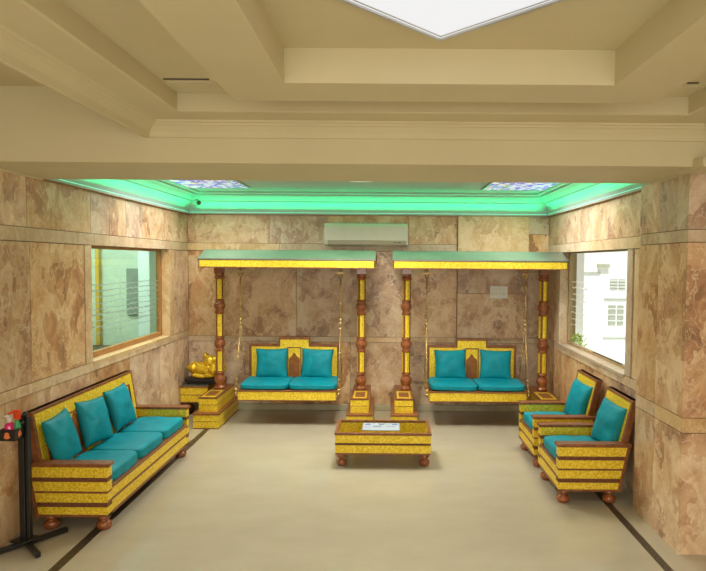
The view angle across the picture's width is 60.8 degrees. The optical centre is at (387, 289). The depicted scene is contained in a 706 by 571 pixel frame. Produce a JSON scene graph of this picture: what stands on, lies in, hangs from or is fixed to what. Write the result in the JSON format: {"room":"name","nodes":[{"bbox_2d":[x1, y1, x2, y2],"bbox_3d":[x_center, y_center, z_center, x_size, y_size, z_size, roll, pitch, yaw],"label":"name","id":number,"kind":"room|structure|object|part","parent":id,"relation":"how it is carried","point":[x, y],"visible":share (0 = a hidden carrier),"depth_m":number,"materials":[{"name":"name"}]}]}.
{"room":"hotel lobby","nodes":[
{"label":"hotel lobby","id":0,"kind":"room"},
{"bbox_2d":[0,171,188,546],"bbox_3d":[-3.023,0.582,3.531,0.168,2.872,11.000,0,3,0],"label":"wall","id":1,"kind":"structure","parent":0,"point":[48,230],"depth_m":5.40,"materials":[{"name":"stone"}]},
{"bbox_2d":[0,169,183,213],"bbox_3d":[-3.008,-1.214,3.450,0.172,0.732,11.000,0,3,0],"label":"trim","id":2,"kind":"structure","parent":1,"relation":"attached to","point":[0,169],"depth_m":4.97,"materials":[{"name":"beige paint"}]},
{"bbox_2d":[91,245,161,357],"bbox_3d":[-3.070,0.079,7.012,0.050,1.190,2.104,0,3,0],"label":"window","id":3,"kind":"structure","parent":1,"relation":"in","point":[108,349],"depth_m":7.25,"materials":[{"name":"brown wood"}]},
{"bbox_2d":[91,249,138,344],"bbox_3d":[-5.162,0.254,6.770,4.280,3.200,6.700,0,3,0],"label":"wall","id":4,"kind":"structure","parent":0,"point":[114,263],"depth_m":10.02,"materials":[{"name":"green paint"}]},
{"bbox_2d":[59,179,187,211],"bbox_3d":[-2.905,-1.045,6.951,0.008,0.005,3.580,0,3,0],"label":"light strip","id":5,"kind":"object","parent":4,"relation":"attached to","point":[59,179],"visible":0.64,"depth_m":6.14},
{"bbox_2d":[126,268,138,313],"bbox_3d":[-4.143,0.040,9.953,0.395,0.846,0.102,0,3,0],"label":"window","id":6,"kind":"structure","parent":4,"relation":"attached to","point":[131,273],"depth_m":9.95,"materials":[{"name":"glass"}]},
{"bbox_2d":[93,336,624,377],"bbox_3d":[-0.300,0.747,7.071,5.598,0.111,2.280,0,3,0],"label":"trim","id":7,"kind":"structure","parent":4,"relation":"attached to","point":[611,367],"depth_m":6.85,"materials":[{"name":"stone"}]},
{"bbox_2d":[248,212,545,214],"bbox_3d":[-0.286,-1.107,8.759,5.198,0.005,0.008,0,3,0],"label":"light strip","id":8,"kind":"object","parent":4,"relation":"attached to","point":[248,212],"visible":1,"depth_m":8.76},
{"bbox_2d":[138,251,156,336],"bbox_3d":[-3.911,0.131,9.815,0.180,3.190,0.395,0,3,0],"label":"column","id":9,"kind":"structure","parent":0,"point":[146,260],"depth_m":9.63,"materials":[{"name":"paint"}]},
{"bbox_2d":[0,409,705,570],"bbox_3d":[0.534,2.093,3.599,7.300,0.100,11.000,0,3,0],"label":"floor","id":10,"kind":"structure","parent":0,"point":[262,490],"depth_m":5.21,"materials":[{"name":"beige tile"}]},
{"bbox_2d":[0,411,67,557],"bbox_3d":[-2.748,1.444,4.609,0.375,1.045,0.449,0,3,0],"label":"stand","id":11,"kind":"object","parent":10,"relation":"on","point":[26,538],"visible":0.98,"depth_m":4.56,"materials":[{"name":"black metal"}]},
{"bbox_2d":[4,414,13,429],"bbox_3d":[-2.825,1.023,4.478,0.071,0.176,0.076,0,3,0],"label":"sanitizer bottle","id":12,"kind":"object","parent":11,"relation":"in","point":[9,425],"visible":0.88,"depth_m":4.46,"materials":[{"name":"pink plastic"}]},
{"bbox_2d":[7,409,20,429],"bbox_3d":[-2.801,1.006,4.496,0.093,0.210,0.047,0,3,0],"label":"spray bottle","id":13,"kind":"object","parent":11,"relation":"in","point":[16,413],"visible":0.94,"depth_m":4.48,"materials":[{"name":"red plastic"}]},
{"bbox_3d":[-2.768,1.438,4.577,0.081,0.970,0.043,0,3,0],"label":"post","id":14,"kind":"part","parent":11,"relation":"part of","materials":[{"name":"black metal"}]},
{"bbox_2d":[26,370,189,529],"bbox_3d":[-2.591,1.436,5.807,0.704,0.965,2.004,0,3,0],"label":"sofa","id":15,"kind":"object","parent":10,"relation":"on","point":[60,488],"visible":0.73,"depth_m":4.89,"materials":[{"name":"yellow wood"}]},
{"bbox_3d":[-2.585,1.627,4.866,0.660,0.420,0.087,0,3,0],"label":"armrest","id":16,"kind":"part","parent":15,"relation":"part of","materials":[{"name":"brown wood"}]},
{"bbox_3d":[-2.828,1.310,5.461,0.070,0.385,0.230,0,3,0],"label":"arched panel","id":17,"kind":"part","parent":15,"relation":"part of","materials":[{"name":"orange wood"}]},
{"bbox_3d":[-2.855,1.334,5.803,0.176,0.765,1.892,0,3,0],"label":"backrest","id":18,"kind":"part","parent":15,"relation":"part of","materials":[{"name":"brown wood"}]},
{"bbox_3d":[-2.825,1.290,5.800,0.085,0.415,1.642,0,3,0],"label":"molding","id":19,"kind":"part","parent":15,"relation":"part of","materials":[{"name":"teal fabric"}]},
{"bbox_3d":[-2.832,1.296,5.801,0.070,0.401,1.614,0,3,0],"label":"brass panel","id":20,"kind":"part","parent":15,"relation":"part of","materials":[{"name":"gold metal"}]},
{"bbox_2d":[72,450,137,480],"bbox_3d":[-2.517,1.534,5.207,0.500,0.121,0.597,0,3,0],"label":"seat cushion","id":21,"kind":"object","parent":15,"relation":"on","point":[124,460],"visible":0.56,"depth_m":5.28,"materials":[{"name":"teal fabric"}]},
{"bbox_2d":[41,407,81,459],"bbox_3d":[-2.781,1.270,5.129,0.195,0.432,0.452,0,3,-4],"label":"throw pillow","id":22,"kind":"object","parent":21,"relation":"on","point":[61,436],"visible":0.94,"depth_m":5.03,"materials":[{"name":"teal fabric"}]},
{"bbox_2d":[91,432,161,458],"bbox_3d":[-2.516,1.506,5.810,0.500,0.123,0.597,0,3,0],"label":"seat cushion","id":23,"kind":"object","parent":15,"relation":"on","point":[143,443],"visible":0.74,"depth_m":5.72,"materials":[{"name":"teal fabric"}]},
{"bbox_2d":[74,396,112,447],"bbox_3d":[-2.780,1.246,5.684,0.200,0.439,0.444,1,3,12],"label":"throw pillow","id":24,"kind":"object","parent":23,"relation":"on","point":[95,426],"visible":1,"depth_m":5.59,"materials":[{"name":"teal fabric"}]},
{"bbox_2d":[120,416,182,439],"bbox_3d":[-2.516,1.479,6.413,0.500,0.121,0.597,0,3,0],"label":"seat cushion","id":25,"kind":"object","parent":15,"relation":"on","point":[167,426],"visible":0.75,"depth_m":6.33,"materials":[{"name":"teal fabric"}]},
{"bbox_2d":[103,383,135,431],"bbox_3d":[-2.782,1.220,6.239,0.200,0.425,0.451,1,3,7],"label":"throw pillow","id":26,"kind":"object","parent":25,"relation":"on","point":[119,404],"visible":0.96,"depth_m":6.13,"materials":[{"name":"teal fabric"}]},
{"bbox_2d":[180,382,213,410],"bbox_3d":[-2.754,1.574,8.677,0.400,0.426,0.348,0,3,0],"label":"table","id":27,"kind":"object","parent":10,"relation":"on","point":[189,393],"visible":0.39,"depth_m":8.51,"materials":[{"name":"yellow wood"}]},
{"bbox_2d":[185,376,226,384],"bbox_3d":[-2.635,1.319,8.690,0.550,0.085,0.230,0,3,0],"label":"tray","id":28,"kind":"object","parent":27,"relation":"on","point":[190,380],"visible":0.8,"depth_m":8.59,"materials":[{"name":"black metal"}]},
{"bbox_2d":[187,352,225,377],"bbox_3d":[-2.626,1.095,8.686,0.551,0.372,0.228,1,3,4],"label":"statue","id":29,"kind":"object","parent":28,"relation":"on","point":[206,369],"visible":0.8,"depth_m":8.60,"materials":[{"name":"gold metal"}]},
{"bbox_2d":[192,249,376,428],"bbox_3d":[-1.358,0.639,8.299,2.376,2.350,1.034,0,3,0],"label":"canopy frame","id":30,"kind":"object","parent":10,"relation":"on","point":[217,405],"visible":0.95,"depth_m":7.95,"materials":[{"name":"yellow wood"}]},
{"bbox_3d":[-2.371,0.532,8.454,0.159,1.745,0.159,0,3,0],"label":"post","id":31,"kind":"part","parent":30,"relation":"part of","materials":[{"name":"red wood"}]},
{"bbox_3d":[-1.315,-0.403,8.264,2.299,0.215,0.963,0,3,0],"label":"canopy frame","id":32,"kind":"part","parent":30,"relation":"part of","materials":[{"name":"yellow metal"}]},
{"bbox_2d":[234,268,343,400],"bbox_3d":[-1.339,0.585,8.283,1.470,1.775,0.706,0,3,0],"label":"bench","id":33,"kind":"object","parent":30,"relation":"hanging from","point":[294,345],"visible":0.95,"depth_m":8.36,"materials":[{"name":"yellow wood"}]},
{"bbox_3d":[-2.017,0.949,8.116,0.059,0.950,0.287,0,3,0],"label":"chain","id":34,"kind":"part","parent":33,"relation":"part of","materials":[{"name":"gold metal"}]},
{"bbox_3d":[-2.021,0.170,8.217,0.038,0.640,0.039,0,3,0],"label":"chain","id":35,"kind":"part","parent":33,"relation":"part of","materials":[{"name":"gold metal"}]},
{"bbox_3d":[-2.017,0.935,8.418,0.059,0.951,0.347,0,3,0],"label":"chain","id":36,"kind":"part","parent":33,"relation":"part of","materials":[{"name":"gold metal"}]},
{"bbox_2d":[241,376,292,389],"bbox_3d":[-1.662,1.285,8.282,0.648,0.086,0.620,0,3,0],"label":"seat cushion","id":37,"kind":"object","parent":33,"relation":"on","point":[252,382],"visible":0.88,"depth_m":8.07,"materials":[{"name":"teal fabric"}]},
{"bbox_2d":[256,348,287,376],"bbox_3d":[-1.653,1.055,8.539,0.454,0.427,0.182,0,3,-6],"label":"throw pillow","id":38,"kind":"object","parent":37,"relation":"on","point":[270,362],"visible":0.98,"depth_m":8.49,"materials":[{"name":"teal fabric"}]},
{"bbox_3d":[-1.346,1.401,8.320,1.312,0.142,0.706,0,3,0],"label":"seat","id":39,"kind":"part","parent":33,"relation":"part of","materials":[{"name":"teal fabric"}]},
{"bbox_3d":[-1.343,1.058,8.605,0.200,0.462,0.015,0,3,0],"label":"molding","id":40,"kind":"part","parent":33,"relation":"part of","materials":[{"name":"brown wood"}]},
{"bbox_3d":[-1.343,1.005,8.632,1.300,0.645,0.045,0,3,0],"label":"backrest","id":41,"kind":"part","parent":33,"relation":"part of","materials":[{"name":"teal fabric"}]},
{"bbox_3d":[-1.343,1.086,8.605,0.156,0.365,0.012,0,3,0],"label":"arched panel","id":42,"kind":"part","parent":33,"relation":"part of","materials":[{"name":"orange wood"}]},
{"bbox_2d":[289,376,337,389],"bbox_3d":[-1.012,1.290,8.282,0.648,0.087,0.620,0,3,0],"label":"seat cushion","id":43,"kind":"object","parent":33,"relation":"on","point":[297,383],"visible":0.88,"depth_m":8.04,"materials":[{"name":"teal fabric"}]},
{"bbox_2d":[301,348,333,376],"bbox_3d":[-1.011,1.060,8.541,0.454,0.430,0.181,1,3,8],"label":"throw pillow","id":44,"kind":"object","parent":43,"relation":"on","point":[315,363],"visible":1,"depth_m":8.49,"materials":[{"name":"teal fabric"}]},
{"bbox_3d":[-0.668,0.959,8.116,0.059,0.950,0.287,0,3,0],"label":"chain","id":45,"kind":"part","parent":33,"relation":"part of","materials":[{"name":"gold metal"}]},
{"bbox_3d":[-0.651,0.181,8.217,0.038,0.640,0.039,0,3,0],"label":"chain","id":46,"kind":"part","parent":33,"relation":"part of","materials":[{"name":"gold metal"}]},
{"bbox_3d":[-0.667,0.945,8.418,0.059,0.951,0.347,0,3,0],"label":"chain","id":47,"kind":"part","parent":33,"relation":"part of","materials":[{"name":"gold metal"}]},
{"bbox_3d":[-0.376,0.547,8.454,0.159,1.745,0.159,0,3,0],"label":"post","id":48,"kind":"part","parent":30,"relation":"part of","materials":[{"name":"red wood"}]},
{"bbox_2d":[334,419,431,465],"bbox_3d":[-0.054,1.713,6.705,1.042,0.368,0.562,0,3,0],"label":"coffee table","id":49,"kind":"object","parent":10,"relation":"on","point":[413,437],"visible":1,"depth_m":6.43,"materials":[{"name":"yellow wood"}]},
{"bbox_2d":[362,423,399,430],"bbox_3d":[-0.077,1.527,6.659,0.410,0.010,0.295,0,3,1],"label":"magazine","id":50,"kind":"object","parent":49,"relation":"on","point":[366,426],"visible":1,"depth_m":6.62,"materials":[{"name":"white paper"}]},
{"bbox_3d":[-0.053,1.652,6.702,1.024,0.230,0.544,0,3,0],"label":"frame","id":51,"kind":"part","parent":49,"relation":"part of","materials":[{"name":"yellow wood"}]},
{"bbox_2d":[390,251,568,419],"bbox_3d":[1.192,0.658,8.299,2.296,2.350,1.034,0,3,0],"label":"canopy frame","id":52,"kind":"object","parent":10,"relation":"on","point":[403,406],"visible":0.89,"depth_m":8.00,"materials":[{"name":"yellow wood"}]},
{"bbox_3d":[0.258,0.551,8.454,0.159,1.745,0.159,0,3,0],"label":"post","id":53,"kind":"part","parent":52,"relation":"part of","materials":[{"name":"red wood"}]},
{"bbox_2d":[423,269,529,402],"bbox_3d":[1.202,0.604,8.283,1.453,1.775,0.706,0,3,0],"label":"bench","id":54,"kind":"object","parent":52,"relation":"hanging from","point":[472,346],"visible":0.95,"depth_m":8.36,"materials":[{"name":"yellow wood"}]},
{"bbox_3d":[0.533,0.954,8.418,0.059,0.951,0.347,0,3,0],"label":"chain","id":55,"kind":"part","parent":54,"relation":"part of","materials":[{"name":"gold metal"}]},
{"bbox_3d":[0.529,0.189,8.217,0.038,0.640,0.039,0,3,0],"label":"chain","id":56,"kind":"part","parent":54,"relation":"part of","materials":[{"name":"gold metal"}]},
{"bbox_3d":[0.533,0.968,8.116,0.059,0.950,0.287,0,3,0],"label":"chain","id":57,"kind":"part","parent":54,"relation":"part of","materials":[{"name":"gold metal"}]},
{"bbox_2d":[428,377,476,390],"bbox_3d":[0.885,1.304,8.282,0.640,0.088,0.620,2,3,0],"label":"seat cushion","id":58,"kind":"object","parent":54,"relation":"on","point":[443,384],"visible":0.99,"depth_m":8.05,"materials":[{"name":"teal fabric"}]},
{"bbox_2d":[434,349,466,377],"bbox_3d":[0.888,1.074,8.540,0.454,0.427,0.177,0,3,-6],"label":"throw pillow","id":59,"kind":"object","parent":58,"relation":"on","point":[449,364],"visible":0.98,"depth_m":8.49,"materials":[{"name":"teal fabric"}]},
{"bbox_3d":[1.199,1.024,8.632,1.283,0.645,0.045,0,3,0],"label":"backrest","id":60,"kind":"part","parent":54,"relation":"part of","materials":[{"name":"brown wood"}]},
{"bbox_3d":[1.198,1.105,8.605,0.156,0.365,0.012,0,3,0],"label":"arched panel","id":61,"kind":"part","parent":54,"relation":"part of","materials":[{"name":"orange wood"}]},
{"bbox_3d":[1.198,1.077,8.605,0.200,0.462,0.015,0,3,0],"label":"molding","id":62,"kind":"part","parent":54,"relation":"part of","materials":[{"name":"brown wood"}]},
{"bbox_3d":[1.196,1.420,8.320,1.295,0.142,0.706,0,3,0],"label":"seat","id":63,"kind":"part","parent":54,"relation":"part of","materials":[{"name":"teal fabric"}]},
{"bbox_2d":[473,378,524,390],"bbox_3d":[1.526,1.309,8.282,0.640,0.087,0.620,0,3,0],"label":"seat cushion","id":64,"kind":"object","parent":54,"relation":"on","point":[483,384],"visible":0.87,"depth_m":8.06,"materials":[{"name":"teal fabric"}]},
{"bbox_2d":[480,349,511,378],"bbox_3d":[1.531,1.079,8.541,0.453,0.430,0.178,1,3,8],"label":"throw pillow","id":65,"kind":"object","parent":64,"relation":"on","point":[494,364],"visible":1,"depth_m":8.49,"materials":[{"name":"teal fabric"}]},
{"bbox_3d":[1.865,0.964,8.418,0.059,0.951,0.347,0,3,0],"label":"chain","id":66,"kind":"part","parent":54,"relation":"part of","materials":[{"name":"gold metal"}]},
{"bbox_3d":[1.882,0.200,8.217,0.038,0.640,0.039,0,3,0],"label":"chain","id":67,"kind":"part","parent":54,"relation":"part of","materials":[{"name":"gold metal"}]},
{"bbox_3d":[1.865,0.978,8.116,0.059,0.950,0.287,0,3,0],"label":"chain","id":68,"kind":"part","parent":54,"relation":"part of","materials":[{"name":"gold metal"}]},
{"bbox_3d":[1.204,-0.384,8.264,2.279,0.215,0.963,0,3,0],"label":"canopy frame","id":69,"kind":"part","parent":52,"relation":"part of","materials":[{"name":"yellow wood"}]},
{"bbox_3d":[2.181,0.566,8.454,0.159,1.745,0.159,0,3,0],"label":"post","id":70,"kind":"part","parent":52,"relation":"part of","materials":[{"name":"red wood"}]},
{"bbox_2d":[518,369,602,466],"bbox_3d":[1.924,1.433,6.776,0.755,0.950,0.769,0,3,0],"label":"armchair","id":71,"kind":"object","parent":10,"relation":"on","point":[529,437],"visible":0.51,"depth_m":6.55,"materials":[{"name":"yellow wood"}]},
{"bbox_2d":[523,411,566,429],"bbox_3d":[1.823,1.494,6.779,0.500,0.123,0.565,0,3,0],"label":"seat cushion","id":72,"kind":"object","parent":71,"relation":"on","point":[527,418],"visible":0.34,"depth_m":6.91,"materials":[{"name":"teal fabric"}]},
{"bbox_2d":[564,378,592,414],"bbox_3d":[2.128,1.245,6.715,0.195,0.432,0.442,0,3,-4],"label":"throw pillow","id":73,"kind":"object","parent":72,"relation":"on","point":[579,395],"visible":0.91,"depth_m":6.62,"materials":[{"name":"teal fabric"}]},
{"bbox_3d":[2.190,1.336,6.772,0.225,0.750,0.657,0,3,0],"label":"backrest","id":74,"kind":"part","parent":71,"relation":"part of","materials":[{"name":"brown wood"}]},
{"bbox_2d":[537,386,635,502],"bbox_3d":[1.912,1.477,5.814,0.755,0.950,0.769,0,3,0],"label":"armchair","id":75,"kind":"object","parent":10,"relation":"on","point":[578,466],"visible":0.94,"depth_m":5.46,"materials":[{"name":"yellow wood"}]},
{"bbox_2d":[544,435,596,458],"bbox_3d":[1.810,1.538,5.817,0.500,0.123,0.565,0,3,0],"label":"seat cushion","id":76,"kind":"object","parent":75,"relation":"on","point":[549,441],"visible":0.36,"depth_m":5.90,"materials":[{"name":"teal fabric"}]},
{"bbox_2d":[591,397,626,440],"bbox_3d":[2.114,1.289,5.753,0.196,0.432,0.438,0,3,-3],"label":"throw pillow","id":77,"kind":"object","parent":76,"relation":"on","point":[608,423],"visible":0.84,"depth_m":5.66,"materials":[{"name":"teal fabric"}]},
{"bbox_3d":[1.875,1.632,5.490,0.655,0.420,0.087,0,3,0],"label":"armrest","id":78,"kind":"part","parent":75,"relation":"part of","materials":[{"name":"yellow wood"}]},
{"bbox_3d":[2.177,1.379,5.810,0.225,0.750,0.657,0,3,0],"label":"backrest","id":79,"kind":"part","parent":75,"relation":"part of","materials":[{"name":"brown wood"}]},
{"bbox_2d":[0,0,705,183],"bbox_3d":[0.207,-1.108,1.511,6.603,0.720,7.120,0,3,0],"label":"ceiling","id":80,"kind":"structure","parent":0,"point":[45,133],"depth_m":4.18,"materials":[{"name":"beige paint"}]},
{"bbox_2d":[163,78,225,92],"bbox_3d":[-1.181,-1.248,3.678,0.300,0.012,0.260,0,3,0],"label":"ceiling hatch","id":81,"kind":"object","parent":80,"relation":"attached to","point":[179,86],"visible":0.93,"depth_m":3.66,"materials":[{"name":"beige paint"}]},
{"bbox_2d":[0,0,705,141],"bbox_3d":[0.288,-1.151,2.360,3.952,0.390,3.659,0,3,0],"label":"trim","id":82,"kind":"structure","parent":80,"relation":"attached to","point":[47,42],"depth_m":3.86,"materials":[{"name":"beige paint"}]},
{"bbox_2d":[139,0,705,103],"bbox_3d":[0.311,-1.093,2.286,2.351,0.180,2.166,0,3,0],"label":"trim","id":83,"kind":"structure","parent":80,"relation":"attached to","point":[237,43],"depth_m":3.03,"materials":[{"name":"beige paint"}]},
{"bbox_2d":[338,0,564,41],"bbox_3d":[0.247,-1.167,2.319,0.766,0.024,0.766,-2,4,-45],"label":"ceiling light panel","id":84,"kind":"object","parent":80,"relation":"attached to","point":[438,20],"visible":1,"depth_m":2.54,"materials":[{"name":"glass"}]},
{"bbox_2d":[666,82,699,95],"bbox_3d":[1.719,-1.226,3.678,0.300,0.012,0.260,0,3,0],"label":"ceiling hatch","id":85,"kind":"object","parent":80,"relation":"attached to","point":[683,90],"visible":0.36,"depth_m":3.66,"materials":[{"name":"beige paint"}]},
{"bbox_2d":[193,181,540,192],"bbox_3d":[-0.284,-1.390,6.969,5.498,0.160,3.810,0,3,0],"label":"ceiling","id":86,"kind":"structure","parent":0,"point":[295,186],"depth_m":7.97,"materials":[{"name":"paint"}]},
{"bbox_2d":[167,180,250,188],"bbox_3d":[-2.260,-1.320,7.148,0.840,0.024,1.800,0,3,0],"label":"stained glass panel","id":87,"kind":"object","parent":86,"relation":"attached to","point":[209,184],"visible":0.44,"depth_m":7.65,"materials":[{"name":"glass"}]},
{"bbox_2d":[481,182,560,190],"bbox_3d":[1.670,-1.290,7.148,0.840,0.024,1.800,0,3,0],"label":"stained glass panel","id":88,"kind":"object","parent":86,"relation":"attached to","point":[491,186],"visible":0.44,"depth_m":7.65,"materials":[{"name":"glass"}]},
{"bbox_2d":[188,215,548,404],"bbox_3d":[-0.297,0.358,8.911,5.618,2.872,0.230,0,3,0],"label":"wall","id":89,"kind":"structure","parent":0,"point":[276,302],"depth_m":8.84,"materials":[{"name":"stone"}]},
{"bbox_2d":[188,214,457,216],"bbox_3d":[-0.283,-1.443,8.859,5.618,0.725,0.170,0,3,0],"label":"trim","id":90,"kind":"structure","parent":89,"relation":"attached to","point":[188,214],"depth_m":8.80,"materials":[{"name":"white paint"}]},
{"bbox_2d":[193,403,518,411],"bbox_3d":[-0.307,1.751,8.896,5.298,0.090,0.045,0,3,0],"label":"baseboard","id":91,"kind":"structure","parent":89,"relation":"attached to","point":[241,406],"depth_m":8.87,"materials":[{"name":"brown stone"}]},
{"bbox_2d":[324,223,407,246],"bbox_3d":[-0.314,-0.787,8.686,1.200,0.338,0.214,0,3,0],"label":"air conditioner","id":92,"kind":"object","parent":89,"relation":"attached to","point":[335,234],"visible":1,"depth_m":8.59,"materials":[{"name":"plastic"}]},
{"bbox_2d":[490,286,507,297],"bbox_3d":[1.620,0.040,8.770,0.251,0.163,0.024,0,3,0],"label":"switch plate","id":93,"kind":"object","parent":89,"relation":"attached to","point":[495,291],"visible":1,"depth_m":8.76,"materials":[{"name":"white plastic"}]},
{"bbox_2d":[546,192,641,493],"bbox_3d":[2.426,0.458,7.167,0.172,2.872,3.720,0,3,0],"label":"wall","id":94,"kind":"structure","parent":0,"point":[614,224],"depth_m":6.80,"materials":[{"name":"stone"}]},
{"bbox_2d":[551,192,637,216],"bbox_3d":[2.445,-1.338,7.006,0.160,0.725,3.880,0,3,0],"label":"trim","id":95,"kind":"structure","parent":94,"relation":"attached to","point":[637,192],"depth_m":6.75,"materials":[{"name":"white paint"}]},
{"bbox_2d":[567,250,627,368],"bbox_3d":[2.480,0.164,7.044,0.050,1.260,2.274,0,3,0],"label":"window","id":96,"kind":"structure","parent":94,"relation":"in","point":[570,284],"depth_m":8.01,"materials":[{"name":"beige wood"}]},
{"bbox_2d":[592,351,622,364],"bbox_3d":[2.455,0.770,6.741,0.012,0.013,0.900,0,3,0],"label":"bar","id":97,"kind":"object","parent":96,"relation":"on","point":[592,351],"visible":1,"depth_m":6.68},
{"bbox_2d":[633,174,705,554],"bbox_3d":[2.803,0.559,4.904,1.185,2.880,0.850,0,3,0],"label":"wall","id":98,"kind":"structure","parent":0,"point":[669,482],"depth_m":4.65,"materials":[{"name":"stone"}]},
{"bbox_2d":[43,179,646,216],"bbox_3d":[-0.285,-1.148,6.780,5.298,0.310,4.010,0,3,0],"label":"trim","id":99,"kind":"structure","parent":98,"relation":"attached to","point":[562,196],"depth_m":8.61,"materials":[{"name":"paint"}]},
{"bbox_2d":[48,429,673,570],"bbox_3d":[-0.177,2.066,2.969,4.456,0.004,9.745,0,3,0],"label":"trim","id":100,"kind":"structure","parent":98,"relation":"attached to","point":[631,529],"depth_m":4.95,"materials":[{"name":"stone"}]},
{"bbox_2d":[649,157,705,184],"bbox_3d":[2.767,-0.880,4.564,1.280,0.065,1.040,0,3,0],"label":"trim","id":101,"kind":"structure","parent":98,"relation":"attached to","point":[699,165],"depth_m":4.23,"materials":[{"name":"beige paint"}]},
{"bbox_3d":[-5.219,1.902,6.845,4.190,0.100,6.700,0,3,0],"label":"floor","id":102,"kind":"structure","parent":0,"visible":0},
{"bbox_2d":[95,249,102,344],"bbox_3d":[-4.803,0.412,9.971,0.060,2.600,0.100,0,3,0],"label":"panel","id":103,"kind":"object","parent":102,"relation":"on","point":[98,267],"visible":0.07,"depth_m":9.92,"materials":[{"name":"paint"}]},
{"bbox_2d":[93,345,110,350],"bbox_3d":[-4.610,1.333,9.682,0.800,0.790,0.580,0,3,0],"label":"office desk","id":104,"kind":"object","parent":102,"relation":"on","point":[95,347],"visible":0.04,"depth_m":9.77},
{"label":"outside","id":105,"kind":"structure","parent":0,"visible":0},
{"bbox_2d":[595,351,624,363],"bbox_3d":[8.763,1.651,14.687,10.450,0.100,10.800,0,3,0],"label":"ground","id":106,"kind":"structure","parent":105,"point":[619,356],"depth_m":14.53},
{"bbox_2d":[572,254,576,338],"bbox_3d":[4.112,-1.524,16.597,2.200,6.000,0.500,0,3,0],"label":"building","id":107,"kind":"structure","parent":106,"relation":"on","point":[574,255],"depth_m":16.42,"materials":[{"name":"white paint"}]},
{"bbox_2d":[572,333,587,346],"bbox_3d":[4.279,1.299,13.685,0.616,0.628,0.554,-2,3,-42],"label":"leafy shrub","id":108,"kind":"object","parent":106,"relation":"on","point":[578,337],"visible":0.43,"depth_m":13.59,"materials":[{"name":"green plant"}]},
{"bbox_2d":[575,251,627,350],"bbox_3d":[6.115,-1.944,15.165,2.400,7.000,0.720,0,3,0],"label":"building","id":109,"kind":"structure","parent":106,"relation":"on","point":[605,273],"depth_m":15.03,"materials":[{"name":"white paint"}]}
]}

